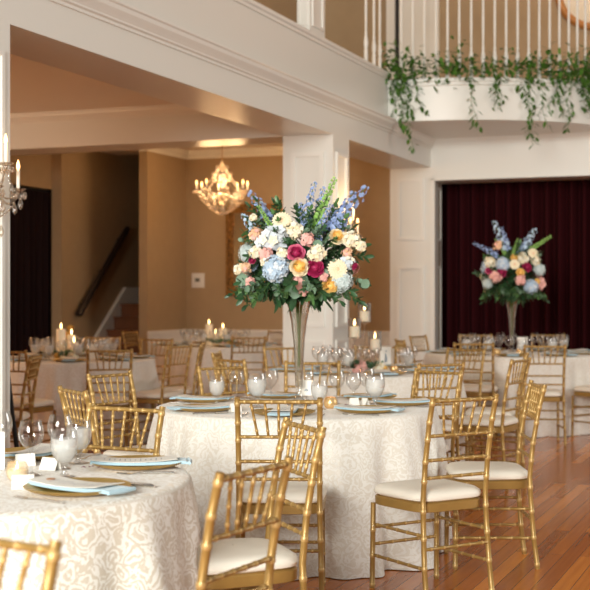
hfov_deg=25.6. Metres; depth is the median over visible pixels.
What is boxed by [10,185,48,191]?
curtain rod
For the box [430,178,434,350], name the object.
trim
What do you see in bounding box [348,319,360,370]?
candle holder
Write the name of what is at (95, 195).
wall
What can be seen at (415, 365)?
charger plate
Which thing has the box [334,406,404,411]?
napkin
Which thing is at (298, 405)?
vase
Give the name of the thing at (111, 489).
napkin
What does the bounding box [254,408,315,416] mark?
charger plate
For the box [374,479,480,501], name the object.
seat cushion
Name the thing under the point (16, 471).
votive candle
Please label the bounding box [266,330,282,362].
chair
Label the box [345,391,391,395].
menu card
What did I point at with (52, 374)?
tablecloth
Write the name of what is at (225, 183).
crystal chandelier
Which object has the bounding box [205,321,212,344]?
pillar candle
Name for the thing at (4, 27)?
wall pier
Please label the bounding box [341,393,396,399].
charger plate
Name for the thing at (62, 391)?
chair
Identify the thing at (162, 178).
wall
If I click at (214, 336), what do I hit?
pillar candle
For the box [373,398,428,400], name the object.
menu card
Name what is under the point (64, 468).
wine glass
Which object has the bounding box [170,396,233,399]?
napkin
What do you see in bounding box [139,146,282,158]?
trim
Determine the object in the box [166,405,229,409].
napkin
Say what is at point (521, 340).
table sign
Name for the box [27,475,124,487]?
menu card
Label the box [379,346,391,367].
framed print
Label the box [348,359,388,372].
flower garland
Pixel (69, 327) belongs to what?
flower garland
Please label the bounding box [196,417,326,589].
chair
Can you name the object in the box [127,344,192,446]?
chair
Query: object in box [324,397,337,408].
votive candle
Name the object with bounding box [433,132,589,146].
trim
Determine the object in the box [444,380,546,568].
chair
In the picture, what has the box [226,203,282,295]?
framed mirror
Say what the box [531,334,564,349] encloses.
chair
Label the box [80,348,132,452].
chair
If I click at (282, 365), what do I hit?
napkin
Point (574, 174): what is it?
trim
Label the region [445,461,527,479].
seat cushion
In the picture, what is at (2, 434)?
table number card
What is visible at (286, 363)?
chair
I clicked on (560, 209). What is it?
stage curtain
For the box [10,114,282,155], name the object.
ceiling beam
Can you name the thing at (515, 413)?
seat cushion
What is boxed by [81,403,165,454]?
chair
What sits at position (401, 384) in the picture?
tablecloth
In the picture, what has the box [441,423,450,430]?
seat cushion
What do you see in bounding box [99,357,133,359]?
napkin
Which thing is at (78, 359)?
charger plate
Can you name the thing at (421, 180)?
trim
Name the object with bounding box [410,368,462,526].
chair
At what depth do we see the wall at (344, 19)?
17.41 m
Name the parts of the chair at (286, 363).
post, rail, rail, post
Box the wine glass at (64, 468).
[47,416,72,469]
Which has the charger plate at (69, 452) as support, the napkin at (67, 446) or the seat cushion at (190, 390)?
the napkin at (67, 446)
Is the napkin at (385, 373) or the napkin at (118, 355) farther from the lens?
the napkin at (118, 355)
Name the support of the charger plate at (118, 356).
on the tablecloth at (52, 374)
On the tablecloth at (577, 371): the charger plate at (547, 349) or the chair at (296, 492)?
the charger plate at (547, 349)
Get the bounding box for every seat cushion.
[13,398,53,407]
[14,411,29,421]
[80,396,128,405]
[103,445,146,455]
[136,390,182,398]
[154,386,196,393]
[196,538,298,575]
[226,373,261,379]
[242,481,326,503]
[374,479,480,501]
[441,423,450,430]
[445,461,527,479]
[459,414,517,426]
[464,384,497,391]
[465,401,476,407]
[465,407,518,416]
[516,388,561,396]
[574,385,589,391]
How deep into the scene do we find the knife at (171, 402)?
7.21 m
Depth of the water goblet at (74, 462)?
4.66 m
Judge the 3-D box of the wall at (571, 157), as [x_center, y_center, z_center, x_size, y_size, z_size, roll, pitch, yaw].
[4.588,-0.555,15.435,6.000,3.850,0.500,0,0,21]
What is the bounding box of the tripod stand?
[10,376,18,446]
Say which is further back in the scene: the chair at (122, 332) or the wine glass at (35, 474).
the chair at (122, 332)
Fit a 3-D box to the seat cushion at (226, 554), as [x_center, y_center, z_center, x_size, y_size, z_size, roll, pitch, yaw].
[-0.215,0.897,4.516,0.402,0.059,0.421,0,0,-20]
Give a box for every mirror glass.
[234,212,280,286]
[563,0,589,22]
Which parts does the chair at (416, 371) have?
post, rail, rail, post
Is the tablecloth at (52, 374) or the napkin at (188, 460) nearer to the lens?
the napkin at (188, 460)
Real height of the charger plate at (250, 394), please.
0.022 m
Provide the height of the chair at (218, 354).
0.925 m
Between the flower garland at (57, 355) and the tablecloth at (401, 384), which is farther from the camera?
the flower garland at (57, 355)
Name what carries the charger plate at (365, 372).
on the tablecloth at (401, 384)
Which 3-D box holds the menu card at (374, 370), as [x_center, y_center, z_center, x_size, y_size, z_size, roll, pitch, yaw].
[0.670,0.576,9.818,0.122,0.012,0.298,0,0,-11]
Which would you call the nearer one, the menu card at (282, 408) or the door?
the menu card at (282, 408)
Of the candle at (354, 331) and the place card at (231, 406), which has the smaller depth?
the place card at (231, 406)
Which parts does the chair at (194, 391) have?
post, post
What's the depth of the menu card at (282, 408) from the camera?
6.62 m
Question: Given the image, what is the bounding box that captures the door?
[386,0,439,79]
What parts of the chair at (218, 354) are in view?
post, post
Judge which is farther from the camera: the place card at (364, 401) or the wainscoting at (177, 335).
the wainscoting at (177, 335)
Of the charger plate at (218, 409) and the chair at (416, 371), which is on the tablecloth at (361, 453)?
the charger plate at (218, 409)
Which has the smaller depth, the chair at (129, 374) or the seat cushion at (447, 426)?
the chair at (129, 374)
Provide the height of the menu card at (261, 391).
0.012 m
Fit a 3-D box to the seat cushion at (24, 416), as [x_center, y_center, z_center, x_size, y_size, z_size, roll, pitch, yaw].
[-2.193,0.897,9.685,0.402,0.059,0.421,0,0,1]
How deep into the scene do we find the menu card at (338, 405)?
6.71 m
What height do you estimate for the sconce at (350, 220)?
0.592 m
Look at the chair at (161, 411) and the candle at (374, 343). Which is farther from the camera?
the candle at (374, 343)
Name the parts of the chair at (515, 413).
leg, leg, post, post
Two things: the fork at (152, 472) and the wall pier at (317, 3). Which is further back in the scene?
the wall pier at (317, 3)
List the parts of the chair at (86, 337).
post, rail, post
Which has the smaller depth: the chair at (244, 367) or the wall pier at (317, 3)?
the chair at (244, 367)
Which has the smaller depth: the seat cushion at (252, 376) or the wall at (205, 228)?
the seat cushion at (252, 376)
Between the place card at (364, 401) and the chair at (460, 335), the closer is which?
the place card at (364, 401)
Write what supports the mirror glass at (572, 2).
attached to the round mirror at (564, 6)
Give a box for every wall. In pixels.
[10,152,138,354]
[11,185,51,353]
[139,151,185,353]
[186,155,439,348]
[254,0,296,22]
[325,0,589,81]
[387,78,589,138]
[431,141,589,183]
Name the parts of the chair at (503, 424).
leg, seat frame, post, rail, rail, rail, rail, post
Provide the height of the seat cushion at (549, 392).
0.059 m
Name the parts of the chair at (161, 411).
post, rail, rail, post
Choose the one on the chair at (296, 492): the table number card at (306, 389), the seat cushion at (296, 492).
the seat cushion at (296, 492)
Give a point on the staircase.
(122, 316)
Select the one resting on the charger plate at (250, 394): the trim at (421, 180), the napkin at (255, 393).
the napkin at (255, 393)
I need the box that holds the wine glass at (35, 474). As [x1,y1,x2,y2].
[18,420,43,475]
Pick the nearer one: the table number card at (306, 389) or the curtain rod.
the table number card at (306, 389)
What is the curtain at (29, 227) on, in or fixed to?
hanging from the curtain rod
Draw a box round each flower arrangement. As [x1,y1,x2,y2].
[224,176,374,365]
[472,221,551,334]
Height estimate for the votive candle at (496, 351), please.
0.060 m
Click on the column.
(306, 168)
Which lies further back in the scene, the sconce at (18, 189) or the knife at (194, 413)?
the sconce at (18, 189)
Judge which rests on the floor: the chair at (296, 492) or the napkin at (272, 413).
the chair at (296, 492)
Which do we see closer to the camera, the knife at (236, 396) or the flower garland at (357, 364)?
the knife at (236, 396)
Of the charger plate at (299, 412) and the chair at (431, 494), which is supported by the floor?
the chair at (431, 494)
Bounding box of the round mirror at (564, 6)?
[555,0,589,29]
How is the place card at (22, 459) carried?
on the tablecloth at (144, 538)
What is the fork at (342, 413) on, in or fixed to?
on the tablecloth at (361, 453)
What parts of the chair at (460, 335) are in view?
rail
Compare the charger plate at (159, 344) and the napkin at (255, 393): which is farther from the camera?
the charger plate at (159, 344)
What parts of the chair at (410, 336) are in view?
post, post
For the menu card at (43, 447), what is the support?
on the napkin at (67, 446)
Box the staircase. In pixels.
[91,287,138,354]
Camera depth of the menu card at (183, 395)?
7.38 m
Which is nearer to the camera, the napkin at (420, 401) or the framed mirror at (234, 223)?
the napkin at (420, 401)
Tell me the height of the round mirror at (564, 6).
1.100 m
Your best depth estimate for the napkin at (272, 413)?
6.37 m
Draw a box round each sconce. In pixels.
[0,134,26,235]
[344,204,361,235]
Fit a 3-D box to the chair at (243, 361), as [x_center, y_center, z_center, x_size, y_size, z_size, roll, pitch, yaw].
[-0.286,0.909,9.378,0.478,0.925,0.421,0,0,-37]
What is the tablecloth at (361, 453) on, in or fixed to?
on the floor
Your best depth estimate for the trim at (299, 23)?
12.46 m
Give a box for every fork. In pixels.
[12,495,62,503]
[77,452,100,458]
[116,471,173,474]
[342,413,378,415]
[393,406,428,407]
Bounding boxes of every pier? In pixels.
[0,21,9,447]
[297,0,324,37]
[390,167,441,363]
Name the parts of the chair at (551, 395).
post, rail, rail, rail, rail, seat frame, leg, post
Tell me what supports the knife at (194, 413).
on the tablecloth at (361, 453)
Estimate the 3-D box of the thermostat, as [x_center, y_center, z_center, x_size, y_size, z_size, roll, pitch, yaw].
[-1.334,-0.200,17.848,0.190,0.200,0.032,0,0,21]
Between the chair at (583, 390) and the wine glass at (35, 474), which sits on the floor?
the chair at (583, 390)
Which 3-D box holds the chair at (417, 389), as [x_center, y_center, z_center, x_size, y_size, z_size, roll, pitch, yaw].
[0.864,0.909,8.849,0.421,0.925,0.478,0,0,-30]
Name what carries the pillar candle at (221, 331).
on the tablecloth at (207, 361)
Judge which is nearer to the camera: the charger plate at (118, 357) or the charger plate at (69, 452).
the charger plate at (69, 452)
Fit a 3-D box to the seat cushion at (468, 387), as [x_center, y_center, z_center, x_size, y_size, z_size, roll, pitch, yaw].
[1.744,0.897,12.563,0.421,0.059,0.402,0,0,12]
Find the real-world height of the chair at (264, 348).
0.925 m
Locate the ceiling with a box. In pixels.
[10,54,282,154]
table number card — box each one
[0,432,6,469]
[299,380,312,404]
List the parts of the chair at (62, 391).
post, rail, rail, rail, post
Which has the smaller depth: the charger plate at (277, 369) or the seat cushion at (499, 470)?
the seat cushion at (499, 470)
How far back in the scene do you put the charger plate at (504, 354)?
12.71 m
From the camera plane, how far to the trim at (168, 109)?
13.82 m
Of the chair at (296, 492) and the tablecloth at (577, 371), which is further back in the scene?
the tablecloth at (577, 371)
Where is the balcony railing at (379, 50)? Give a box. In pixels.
[364,0,586,81]
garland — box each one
[51,325,86,350]
[51,349,83,358]
[206,338,234,343]
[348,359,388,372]
[382,35,589,153]
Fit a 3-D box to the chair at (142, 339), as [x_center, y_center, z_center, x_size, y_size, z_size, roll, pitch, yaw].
[-1.523,0.909,13.290,0.421,0.925,0.478,0,0,24]
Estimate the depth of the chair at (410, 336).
14.49 m
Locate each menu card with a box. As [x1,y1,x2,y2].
[5,443,68,453]
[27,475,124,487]
[91,455,176,462]
[175,402,231,406]
[179,394,233,397]
[253,390,295,394]
[270,405,297,410]
[321,369,343,371]
[334,404,395,408]
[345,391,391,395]
[371,369,390,371]
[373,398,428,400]
[389,362,412,364]
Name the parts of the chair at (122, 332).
post, post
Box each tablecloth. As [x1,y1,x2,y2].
[0,453,200,589]
[10,355,160,447]
[145,395,451,579]
[150,343,281,396]
[267,366,466,461]
[422,350,589,436]
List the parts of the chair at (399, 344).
post, post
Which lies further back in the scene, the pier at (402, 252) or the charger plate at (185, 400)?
the pier at (402, 252)
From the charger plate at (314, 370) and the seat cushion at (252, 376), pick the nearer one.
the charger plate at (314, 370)
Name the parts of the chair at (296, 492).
post, leg, rail, rail, rail, rail, seat frame, post, leg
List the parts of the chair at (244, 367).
post, rail, rail, post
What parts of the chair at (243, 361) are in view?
post, rail, rail, post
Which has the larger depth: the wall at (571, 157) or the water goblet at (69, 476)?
the wall at (571, 157)
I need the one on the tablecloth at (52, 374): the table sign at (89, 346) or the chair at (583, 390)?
the table sign at (89, 346)
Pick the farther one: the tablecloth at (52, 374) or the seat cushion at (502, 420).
the tablecloth at (52, 374)
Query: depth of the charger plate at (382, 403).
7.05 m
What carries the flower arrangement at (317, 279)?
in the vase at (298, 405)
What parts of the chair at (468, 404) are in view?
post, rail, rail, post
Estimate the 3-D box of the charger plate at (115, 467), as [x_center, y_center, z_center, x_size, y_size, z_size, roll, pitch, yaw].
[-0.555,0.593,4.570,0.330,0.022,0.330,0,0,-6]
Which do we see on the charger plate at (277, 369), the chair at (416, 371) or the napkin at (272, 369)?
the napkin at (272, 369)
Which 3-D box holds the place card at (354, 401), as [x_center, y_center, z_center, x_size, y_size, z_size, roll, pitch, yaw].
[0.315,0.577,6.930,0.050,0.055,0.050,0,0,-17]
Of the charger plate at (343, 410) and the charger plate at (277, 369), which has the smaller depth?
the charger plate at (343, 410)
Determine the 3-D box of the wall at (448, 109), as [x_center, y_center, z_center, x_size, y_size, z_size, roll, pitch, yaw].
[2.456,-2.175,15.019,2.335,0.460,1.835,0,0,21]
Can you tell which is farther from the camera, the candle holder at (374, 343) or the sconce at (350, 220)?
the sconce at (350, 220)
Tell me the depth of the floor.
7.29 m
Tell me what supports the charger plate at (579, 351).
on the tablecloth at (577, 371)
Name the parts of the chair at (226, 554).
seat frame, post, rail, rail, rail, rail, post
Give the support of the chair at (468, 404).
on the floor
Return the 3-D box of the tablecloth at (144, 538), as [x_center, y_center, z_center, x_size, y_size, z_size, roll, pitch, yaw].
[-1.171,0.986,4.308,1.761,0.761,1.805,0,0,0]
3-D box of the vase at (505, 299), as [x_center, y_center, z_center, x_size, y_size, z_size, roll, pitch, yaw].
[2.220,0.324,13.300,0.144,0.560,0.144,0,0,0]
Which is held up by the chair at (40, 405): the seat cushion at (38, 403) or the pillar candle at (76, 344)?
the seat cushion at (38, 403)
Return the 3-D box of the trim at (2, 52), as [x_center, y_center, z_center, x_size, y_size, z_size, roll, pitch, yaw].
[-1.774,-0.130,7.431,0.016,2.600,0.387,0,0,21]
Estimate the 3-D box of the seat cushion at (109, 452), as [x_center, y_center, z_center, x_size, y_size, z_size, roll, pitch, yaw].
[-0.855,0.897,7.405,0.402,0.059,0.421,0,0,33]
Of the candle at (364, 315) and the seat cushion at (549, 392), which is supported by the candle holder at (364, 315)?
the candle at (364, 315)
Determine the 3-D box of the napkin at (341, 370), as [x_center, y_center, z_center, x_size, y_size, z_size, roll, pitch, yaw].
[0.233,0.585,9.879,0.118,0.017,0.354,0,0,34]
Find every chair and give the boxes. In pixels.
[0,538,61,589]
[10,350,56,444]
[10,354,42,446]
[57,385,99,453]
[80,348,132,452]
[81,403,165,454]
[85,336,120,353]
[86,371,146,455]
[121,331,139,354]
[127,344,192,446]
[139,338,173,386]
[154,342,205,408]
[195,456,292,589]
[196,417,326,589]
[197,364,249,395]
[211,351,228,395]
[214,357,250,396]
[223,336,265,395]
[234,397,326,589]
[263,346,301,377]
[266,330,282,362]
[284,360,340,395]
[354,345,396,363]
[369,393,498,589]
[395,338,409,362]
[409,335,428,363]
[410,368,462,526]
[414,361,465,463]
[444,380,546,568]
[445,347,485,458]
[453,342,497,439]
[455,357,531,490]
[459,334,492,349]
[465,352,528,465]
[516,344,566,445]
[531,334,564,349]
[571,385,589,436]
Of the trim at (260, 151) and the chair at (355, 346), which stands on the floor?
the chair at (355, 346)
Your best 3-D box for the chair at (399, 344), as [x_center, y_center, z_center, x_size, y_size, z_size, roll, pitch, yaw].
[1.287,0.909,13.234,0.478,0.925,0.421,0,0,-9]
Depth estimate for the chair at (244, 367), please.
8.28 m
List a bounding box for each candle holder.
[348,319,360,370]
[358,303,370,369]
[368,331,381,370]
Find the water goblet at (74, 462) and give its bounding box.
[66,419,91,464]
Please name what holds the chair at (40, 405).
on the floor
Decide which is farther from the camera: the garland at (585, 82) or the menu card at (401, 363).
the garland at (585, 82)
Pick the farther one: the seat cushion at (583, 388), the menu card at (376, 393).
the seat cushion at (583, 388)
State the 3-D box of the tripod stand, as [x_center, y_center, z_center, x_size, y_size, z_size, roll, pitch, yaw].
[-1.983,0.867,8.900,0.281,0.993,0.424,0,0,0]
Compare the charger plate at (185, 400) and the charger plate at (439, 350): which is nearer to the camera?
the charger plate at (185, 400)
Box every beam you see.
[0,0,430,168]
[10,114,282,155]
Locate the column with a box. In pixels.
[283,134,348,365]
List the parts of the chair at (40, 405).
rail, post, seat frame, leg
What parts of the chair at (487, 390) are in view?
post, rail, rail, rail, rail, seat frame, post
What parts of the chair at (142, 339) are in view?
post, rail, post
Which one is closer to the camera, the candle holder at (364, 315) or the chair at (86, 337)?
the candle holder at (364, 315)
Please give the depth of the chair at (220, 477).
3.46 m
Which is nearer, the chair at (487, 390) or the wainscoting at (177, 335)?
the chair at (487, 390)
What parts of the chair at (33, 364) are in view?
seat frame, post, post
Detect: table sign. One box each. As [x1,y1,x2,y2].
[87,344,96,357]
[517,337,527,352]
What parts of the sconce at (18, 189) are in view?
bulb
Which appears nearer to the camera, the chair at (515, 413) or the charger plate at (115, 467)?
the charger plate at (115, 467)
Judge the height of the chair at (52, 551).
0.925 m
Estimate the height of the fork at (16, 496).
0.012 m
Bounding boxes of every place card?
[12,475,33,489]
[15,453,35,466]
[39,457,61,470]
[229,403,241,411]
[349,398,358,404]
[360,398,369,404]
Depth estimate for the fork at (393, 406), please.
6.97 m
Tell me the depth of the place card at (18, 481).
4.05 m
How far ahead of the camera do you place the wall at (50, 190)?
17.16 m
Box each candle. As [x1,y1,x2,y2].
[7,462,26,479]
[56,324,65,358]
[67,328,75,356]
[69,338,78,357]
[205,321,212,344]
[212,329,218,344]
[219,325,226,339]
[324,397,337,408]
[349,326,359,336]
[360,311,368,320]
[370,339,379,349]
[390,365,397,370]
[494,349,500,354]
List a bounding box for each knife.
[130,482,154,487]
[169,401,191,403]
[192,412,233,414]
[236,396,259,399]
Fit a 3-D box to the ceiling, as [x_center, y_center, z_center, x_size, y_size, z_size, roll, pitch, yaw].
[-4.745,-2.030,11.556,7.464,0.100,14.450,0,0,21]
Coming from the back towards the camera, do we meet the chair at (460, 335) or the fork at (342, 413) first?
the chair at (460, 335)
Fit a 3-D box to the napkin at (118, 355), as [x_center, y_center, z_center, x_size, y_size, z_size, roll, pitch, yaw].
[-1.514,0.585,12.419,0.354,0.017,0.118,0,0,-6]
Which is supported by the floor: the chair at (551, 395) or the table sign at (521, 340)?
the chair at (551, 395)
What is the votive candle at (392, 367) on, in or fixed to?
on the tablecloth at (401, 384)
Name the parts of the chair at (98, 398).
leg, post, seat frame, rail, rail, rail, rail, leg, post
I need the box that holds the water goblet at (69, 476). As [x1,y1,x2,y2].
[50,429,77,477]
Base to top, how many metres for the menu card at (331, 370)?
0.012 m
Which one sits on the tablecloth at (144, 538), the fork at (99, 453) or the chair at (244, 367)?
the fork at (99, 453)
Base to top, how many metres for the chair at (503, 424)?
0.925 m
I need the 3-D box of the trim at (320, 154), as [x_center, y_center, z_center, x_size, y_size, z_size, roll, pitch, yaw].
[0.291,-0.130,13.075,0.635,2.600,0.259,0,0,-21]
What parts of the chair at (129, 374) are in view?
post, rail, rail, rail, rail, post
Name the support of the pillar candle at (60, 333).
on the tablecloth at (52, 374)
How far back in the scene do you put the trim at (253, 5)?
12.26 m
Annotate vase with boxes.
[287,301,311,406]
[505,299,518,350]
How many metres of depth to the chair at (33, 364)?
9.64 m
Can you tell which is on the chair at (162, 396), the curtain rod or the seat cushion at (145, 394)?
the seat cushion at (145, 394)
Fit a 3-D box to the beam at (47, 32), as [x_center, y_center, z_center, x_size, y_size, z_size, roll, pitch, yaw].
[-1.105,-2.030,9.883,0.536,0.860,14.000,0,0,21]
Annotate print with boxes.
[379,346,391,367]
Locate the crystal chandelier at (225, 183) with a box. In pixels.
[193,146,248,214]
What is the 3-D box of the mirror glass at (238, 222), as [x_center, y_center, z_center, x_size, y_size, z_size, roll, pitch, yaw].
[-0.414,-0.610,17.497,0.900,1.020,0.012,0,0,21]
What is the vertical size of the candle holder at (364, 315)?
0.539 m
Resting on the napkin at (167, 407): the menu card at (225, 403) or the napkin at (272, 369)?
the menu card at (225, 403)
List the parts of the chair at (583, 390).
leg, seat frame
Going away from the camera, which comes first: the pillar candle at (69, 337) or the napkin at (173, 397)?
the napkin at (173, 397)
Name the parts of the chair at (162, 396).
leg, seat frame, post, rail, rail, rail, rail, post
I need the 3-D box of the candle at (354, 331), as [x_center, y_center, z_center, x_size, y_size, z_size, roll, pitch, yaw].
[0.474,0.292,10.350,0.080,0.084,0.080,0,0,0]
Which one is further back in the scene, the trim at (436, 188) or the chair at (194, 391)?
the trim at (436, 188)
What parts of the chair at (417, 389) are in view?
post, rail, rail, rail, post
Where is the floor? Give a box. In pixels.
[79,434,589,589]
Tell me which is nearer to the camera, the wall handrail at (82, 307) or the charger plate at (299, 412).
the charger plate at (299, 412)
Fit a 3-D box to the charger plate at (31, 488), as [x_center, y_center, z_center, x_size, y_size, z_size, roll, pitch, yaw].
[-0.668,0.593,3.990,0.330,0.022,0.330,0,0,35]
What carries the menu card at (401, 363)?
on the napkin
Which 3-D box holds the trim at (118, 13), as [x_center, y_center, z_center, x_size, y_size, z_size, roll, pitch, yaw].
[-0.814,-1.903,9.769,0.110,0.145,14.000,0,0,21]
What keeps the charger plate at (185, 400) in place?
on the tablecloth at (361, 453)
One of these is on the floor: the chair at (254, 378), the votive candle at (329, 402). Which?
the chair at (254, 378)
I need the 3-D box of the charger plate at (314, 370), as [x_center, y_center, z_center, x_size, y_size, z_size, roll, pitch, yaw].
[0.242,0.593,9.893,0.330,0.022,0.330,0,0,34]
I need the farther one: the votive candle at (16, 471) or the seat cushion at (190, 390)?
the seat cushion at (190, 390)
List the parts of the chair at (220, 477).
post, rail, rail, rail, rail, post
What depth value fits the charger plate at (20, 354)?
12.60 m
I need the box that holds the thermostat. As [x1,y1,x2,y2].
[192,273,204,287]
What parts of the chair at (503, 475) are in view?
leg, leg, seat frame, rail, post, rail, rail, rail, post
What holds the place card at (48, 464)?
on the tablecloth at (144, 538)
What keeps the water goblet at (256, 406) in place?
on the tablecloth at (361, 453)
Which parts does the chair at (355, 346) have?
post, rail, post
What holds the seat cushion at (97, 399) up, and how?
on the chair at (98, 398)
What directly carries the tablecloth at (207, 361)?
on the floor
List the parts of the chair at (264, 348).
post, rail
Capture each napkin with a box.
[5,445,73,456]
[27,480,135,494]
[90,457,191,465]
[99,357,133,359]
[118,355,154,356]
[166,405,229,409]
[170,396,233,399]
[247,392,298,395]
[267,408,297,415]
[270,368,315,370]
[282,365,324,366]
[307,370,343,373]
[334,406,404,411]
[343,393,396,397]
[371,371,397,374]
[372,399,429,402]
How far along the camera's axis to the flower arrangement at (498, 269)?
13.15 m
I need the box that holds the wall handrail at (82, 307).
[76,226,129,316]
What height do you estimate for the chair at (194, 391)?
0.925 m
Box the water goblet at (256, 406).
[247,373,266,407]
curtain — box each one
[10,187,48,355]
[442,179,589,351]
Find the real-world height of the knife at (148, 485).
0.014 m
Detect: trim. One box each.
[0,49,4,431]
[10,104,206,124]
[49,0,435,148]
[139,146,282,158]
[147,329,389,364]
[234,0,387,77]
[290,151,347,361]
[298,0,323,31]
[396,178,423,363]
[430,173,589,180]
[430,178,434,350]
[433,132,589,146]
[435,187,441,348]
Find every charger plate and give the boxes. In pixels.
[5,446,81,459]
[20,354,51,356]
[23,477,130,496]
[51,358,85,361]
[92,455,181,470]
[97,357,129,360]
[118,356,150,358]
[157,343,178,345]
[175,404,230,411]
[176,395,231,402]
[213,345,239,346]
[249,392,298,398]
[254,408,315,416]
[277,369,314,371]
[305,370,347,374]
[335,405,390,413]
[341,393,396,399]
[362,371,405,375]
[372,398,428,405]
[388,364,417,367]
[430,350,458,353]
[497,353,529,356]
[528,348,550,350]
[568,351,589,354]
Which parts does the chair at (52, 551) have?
rail, post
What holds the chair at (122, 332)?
on the floor
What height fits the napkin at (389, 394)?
0.017 m
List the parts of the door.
panel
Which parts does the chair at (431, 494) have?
leg, seat frame, post, leg, rail, rail, rail, rail, post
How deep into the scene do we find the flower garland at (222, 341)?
15.31 m
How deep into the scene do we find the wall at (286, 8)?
17.08 m
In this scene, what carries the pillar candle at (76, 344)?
on the tablecloth at (52, 374)
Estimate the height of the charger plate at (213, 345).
0.022 m
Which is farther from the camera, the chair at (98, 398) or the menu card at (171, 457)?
the chair at (98, 398)
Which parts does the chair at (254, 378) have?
post, seat frame, rail, rail, post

